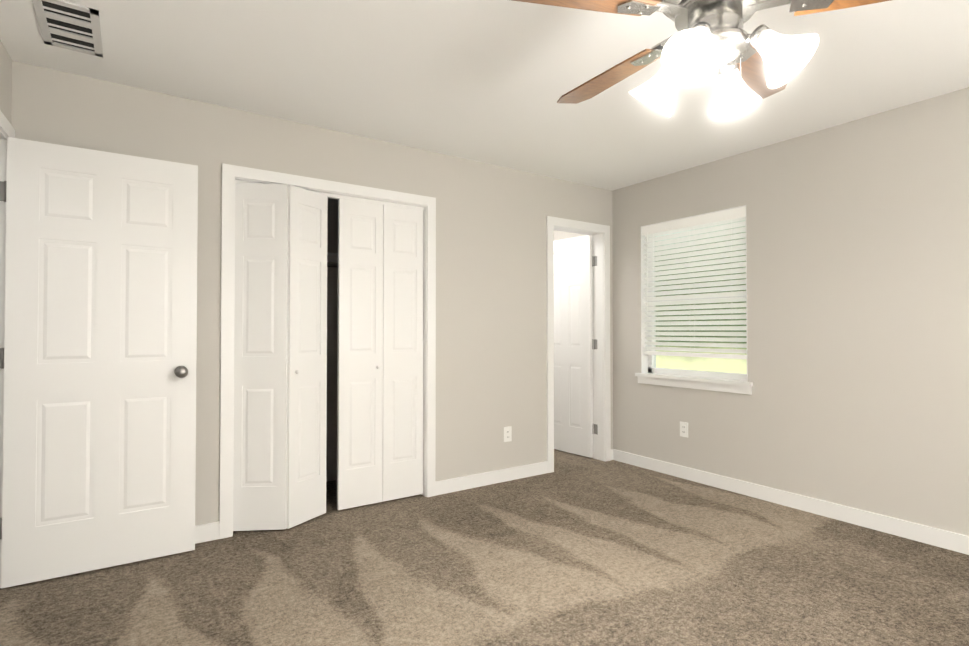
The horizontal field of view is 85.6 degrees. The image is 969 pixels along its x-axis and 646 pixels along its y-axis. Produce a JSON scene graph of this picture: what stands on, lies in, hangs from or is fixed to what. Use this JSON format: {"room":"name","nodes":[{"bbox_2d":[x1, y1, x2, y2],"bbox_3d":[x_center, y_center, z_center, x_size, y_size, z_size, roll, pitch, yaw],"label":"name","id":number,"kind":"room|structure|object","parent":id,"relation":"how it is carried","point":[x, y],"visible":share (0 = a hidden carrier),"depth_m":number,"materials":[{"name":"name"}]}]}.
{"room":"empty bedroom","nodes":[
{"label":"empty bedroom","id":0,"kind":"room"},
{"bbox_2d":[0,40,11,123],"bbox_3d":[-0.972,0.448,0.250,0.140,3.440,5.340,1,-1,-31],"label":"wall","id":1,"kind":"structure","parent":0,"point":[6,84],"depth_m":2.38,"materials":[{"name":"grey paint"}]},
{"bbox_2d":[0,110,14,587],"bbox_3d":[-2.045,0.139,2.013,0.172,2.110,0.920,1,-1,-31],"label":"door frame","id":2,"kind":"structure","parent":1,"relation":"attached to","point":[3,158],"depth_m":2.38,"materials":[{"name":"white wood"}]},
{"bbox_2d":[0,137,197,588],"bbox_3d":[-1.869,0.175,2.554,0.815,2.030,0.197,1,-1,-34],"label":"door","id":3,"kind":"structure","parent":2,"relation":"attached to","point":[98,357],"depth_m":2.54,"materials":[{"name":"white wood"}]},
{"bbox_2d":[11,61,612,525],"bbox_3d":[-0.763,0.496,3.524,4.840,3.440,0.140,1,-1,-34],"label":"wall","id":4,"kind":"structure","parent":0,"point":[491,301],"depth_m":3.75,"materials":[{"name":"grey paint"}]},
{"bbox_2d":[195,521,219,543],"bbox_3d":[-1.857,1.157,2.682,0.895,0.095,0.013,1,-1,-34],"label":"baseboard","id":5,"kind":"structure","parent":4,"relation":"attached to","point":[209,531],"depth_m":2.89,"materials":[{"name":"white wood"}]},
{"bbox_2d":[233,183,327,530],"bbox_3d":[-1.192,0.193,3.118,0.545,2.005,0.174,1,-1,-34],"label":"bifold door","id":6,"kind":"structure","parent":4,"relation":"in","point":[280,390],"depth_m":3.04,"materials":[{"name":"white wood"}]},
{"bbox_2d":[235,180,423,210],"bbox_3d":[-0.947,-0.815,3.388,1.230,0.022,0.036,1,-1,-34],"label":"trim","id":7,"kind":"structure","parent":4,"relation":"attached to","point":[332,196],"depth_m":3.46,"materials":[{"name":"white wood"}]},
{"bbox_2d":[337,199,422,509],"bbox_3d":[-0.686,0.199,3.535,0.606,2.005,0.055,1,-1,-34],"label":"bifold door","id":8,"kind":"structure","parent":4,"relation":"in","point":[380,370],"depth_m":3.52,"materials":[{"name":"white wood"}]},
{"bbox_2d":[435,461,547,495],"bbox_3d":[0.081,1.176,3.993,1.045,0.095,0.013,1,-1,-34],"label":"baseboard","id":9,"kind":"structure","parent":4,"relation":"attached to","point":[508,474],"depth_m":3.96,"materials":[{"name":"white wood"}]},
{"bbox_2d":[504,426,511,441],"bbox_3d":[0.181,0.864,4.068,0.072,0.116,0.008,1,-1,-34],"label":"electrical outlet","id":10,"kind":"object","parent":4,"relation":"attached to","point":[508,434],"visible":1,"depth_m":4.07,"materials":[{"name":"white plastic"}]},
{"bbox_2d":[554,235,597,457],"bbox_3d":[0.786,0.211,4.972,0.196,2.030,0.644,1,-1,-34],"label":"hall door","id":11,"kind":"structure","parent":4,"relation":"in","point":[575,261],"depth_m":4.92,"materials":[{"name":"white wood"}]},
{"bbox_2d":[326,198,337,481],"bbox_3d":[-1.375,0.003,3.999,2.250,2.440,0.080,1,-1,-34],"label":"wall","id":12,"kind":"structure","parent":0,"point":[332,327],"depth_m":4.07,"materials":[{"name":"grey paint"}]},
{"bbox_2d":[327,252,337,267],"bbox_3d":[-1.254,-0.451,3.827,2.050,0.096,0.350,1,-1,-34],"label":"closet shelf","id":13,"kind":"object","parent":12,"relation":"attached to","point":[332,257],"depth_m":3.78,"materials":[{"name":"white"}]},
{"bbox_2d":[0,449,968,645],"bbox_3d":[-0.173,1.220,1.751,5.840,0.060,6.440,1,-1,-34],"label":"floor","id":14,"kind":"structure","parent":0,"point":[572,549],"depth_m":2.44,"materials":[{"name":"carpet"}]},
{"bbox_2d":[0,0,968,190],"bbox_3d":[-0.173,-1.279,1.788,5.840,0.060,6.440,1,-1,-34],"label":"ceiling","id":15,"kind":"structure","parent":0,"point":[491,82],"depth_m":2.56,"materials":[{"name":"white paint"}]},
{"bbox_2d":[32,0,102,57],"bbox_3d":[-1.741,-1.240,2.199,0.210,0.008,0.420,1,-1,-34],"label":"ceiling vent","id":16,"kind":"object","parent":15,"relation":"in","point":[69,25],"visible":1,"depth_m":2.18,"materials":[{"name":"white metal"}]},
{"bbox_2d":[512,0,890,117],"bbox_3d":[0.629,-0.933,1.503,1.237,0.640,1.196,1,-1,-34],"label":"ceiling fan","id":17,"kind":"object","parent":15,"relation":"hanging from","point":[709,39],"visible":1,"depth_m":1.41,"materials":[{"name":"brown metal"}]},
{"bbox_2d":[554,87,968,535],"bbox_3d":[2.187,-0.006,3.367,0.140,2.440,6.440,1,-1,-34],"label":"wall","id":18,"kind":"structure","parent":0,"point":[858,301],"depth_m":3.23,"materials":[{"name":"grey paint"}]},
{"bbox_2d":[680,421,687,437],"bbox_3d":[1.573,0.840,4.128,0.008,0.116,0.072,1,-1,-34],"label":"electrical outlet","id":19,"kind":"object","parent":18,"relation":"attached to","point":[683,429],"visible":1,"depth_m":4.12,"materials":[{"name":"white plastic"}]},
{"bbox_2d":[635,373,752,394],"bbox_3d":[1.619,0.466,4.105,0.105,0.087,1.010,1,-1,-34],"label":"window sill","id":20,"kind":"structure","parent":18,"relation":"attached to","point":[723,385],"depth_m":4.02,"materials":[{"name":"white wood"}]},
{"bbox_2d":[641,205,747,381],"bbox_3d":[1.662,-0.195,4.143,0.142,1.280,0.931,1,-1,-34],"label":"window","id":21,"kind":"structure","parent":18,"relation":"in","point":[652,363],"depth_m":4.35,"materials":[{"name":"white"}]},
{"bbox_2d":[641,206,746,358],"bbox_3d":[1.630,-0.282,4.123,0.079,1.095,0.922,1,-1,-34],"label":"window blinds","id":22,"kind":"object","parent":21,"relation":"attached to","point":[715,219],"visible":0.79,"depth_m":4.08,"materials":[{"name":"white plastic"}]},
{"bbox_2d":[611,449,968,554],"bbox_3d":[2.493,1.157,2.736,0.040,0.095,4.800,1,-1,-34],"label":"baseboard","id":23,"kind":"structure","parent":18,"relation":"attached to","point":[948,540],"depth_m":3.33,"materials":[{"name":"white wood"}]},
{"label":"outside","id":24,"kind":"structure","parent":0,"visible":0},
{"bbox_2d":[655,220,746,373],"bbox_3d":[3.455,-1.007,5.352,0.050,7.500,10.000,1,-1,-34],"label":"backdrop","id":25,"kind":"structure","parent":24,"point":[742,366],"depth_m":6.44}
]}

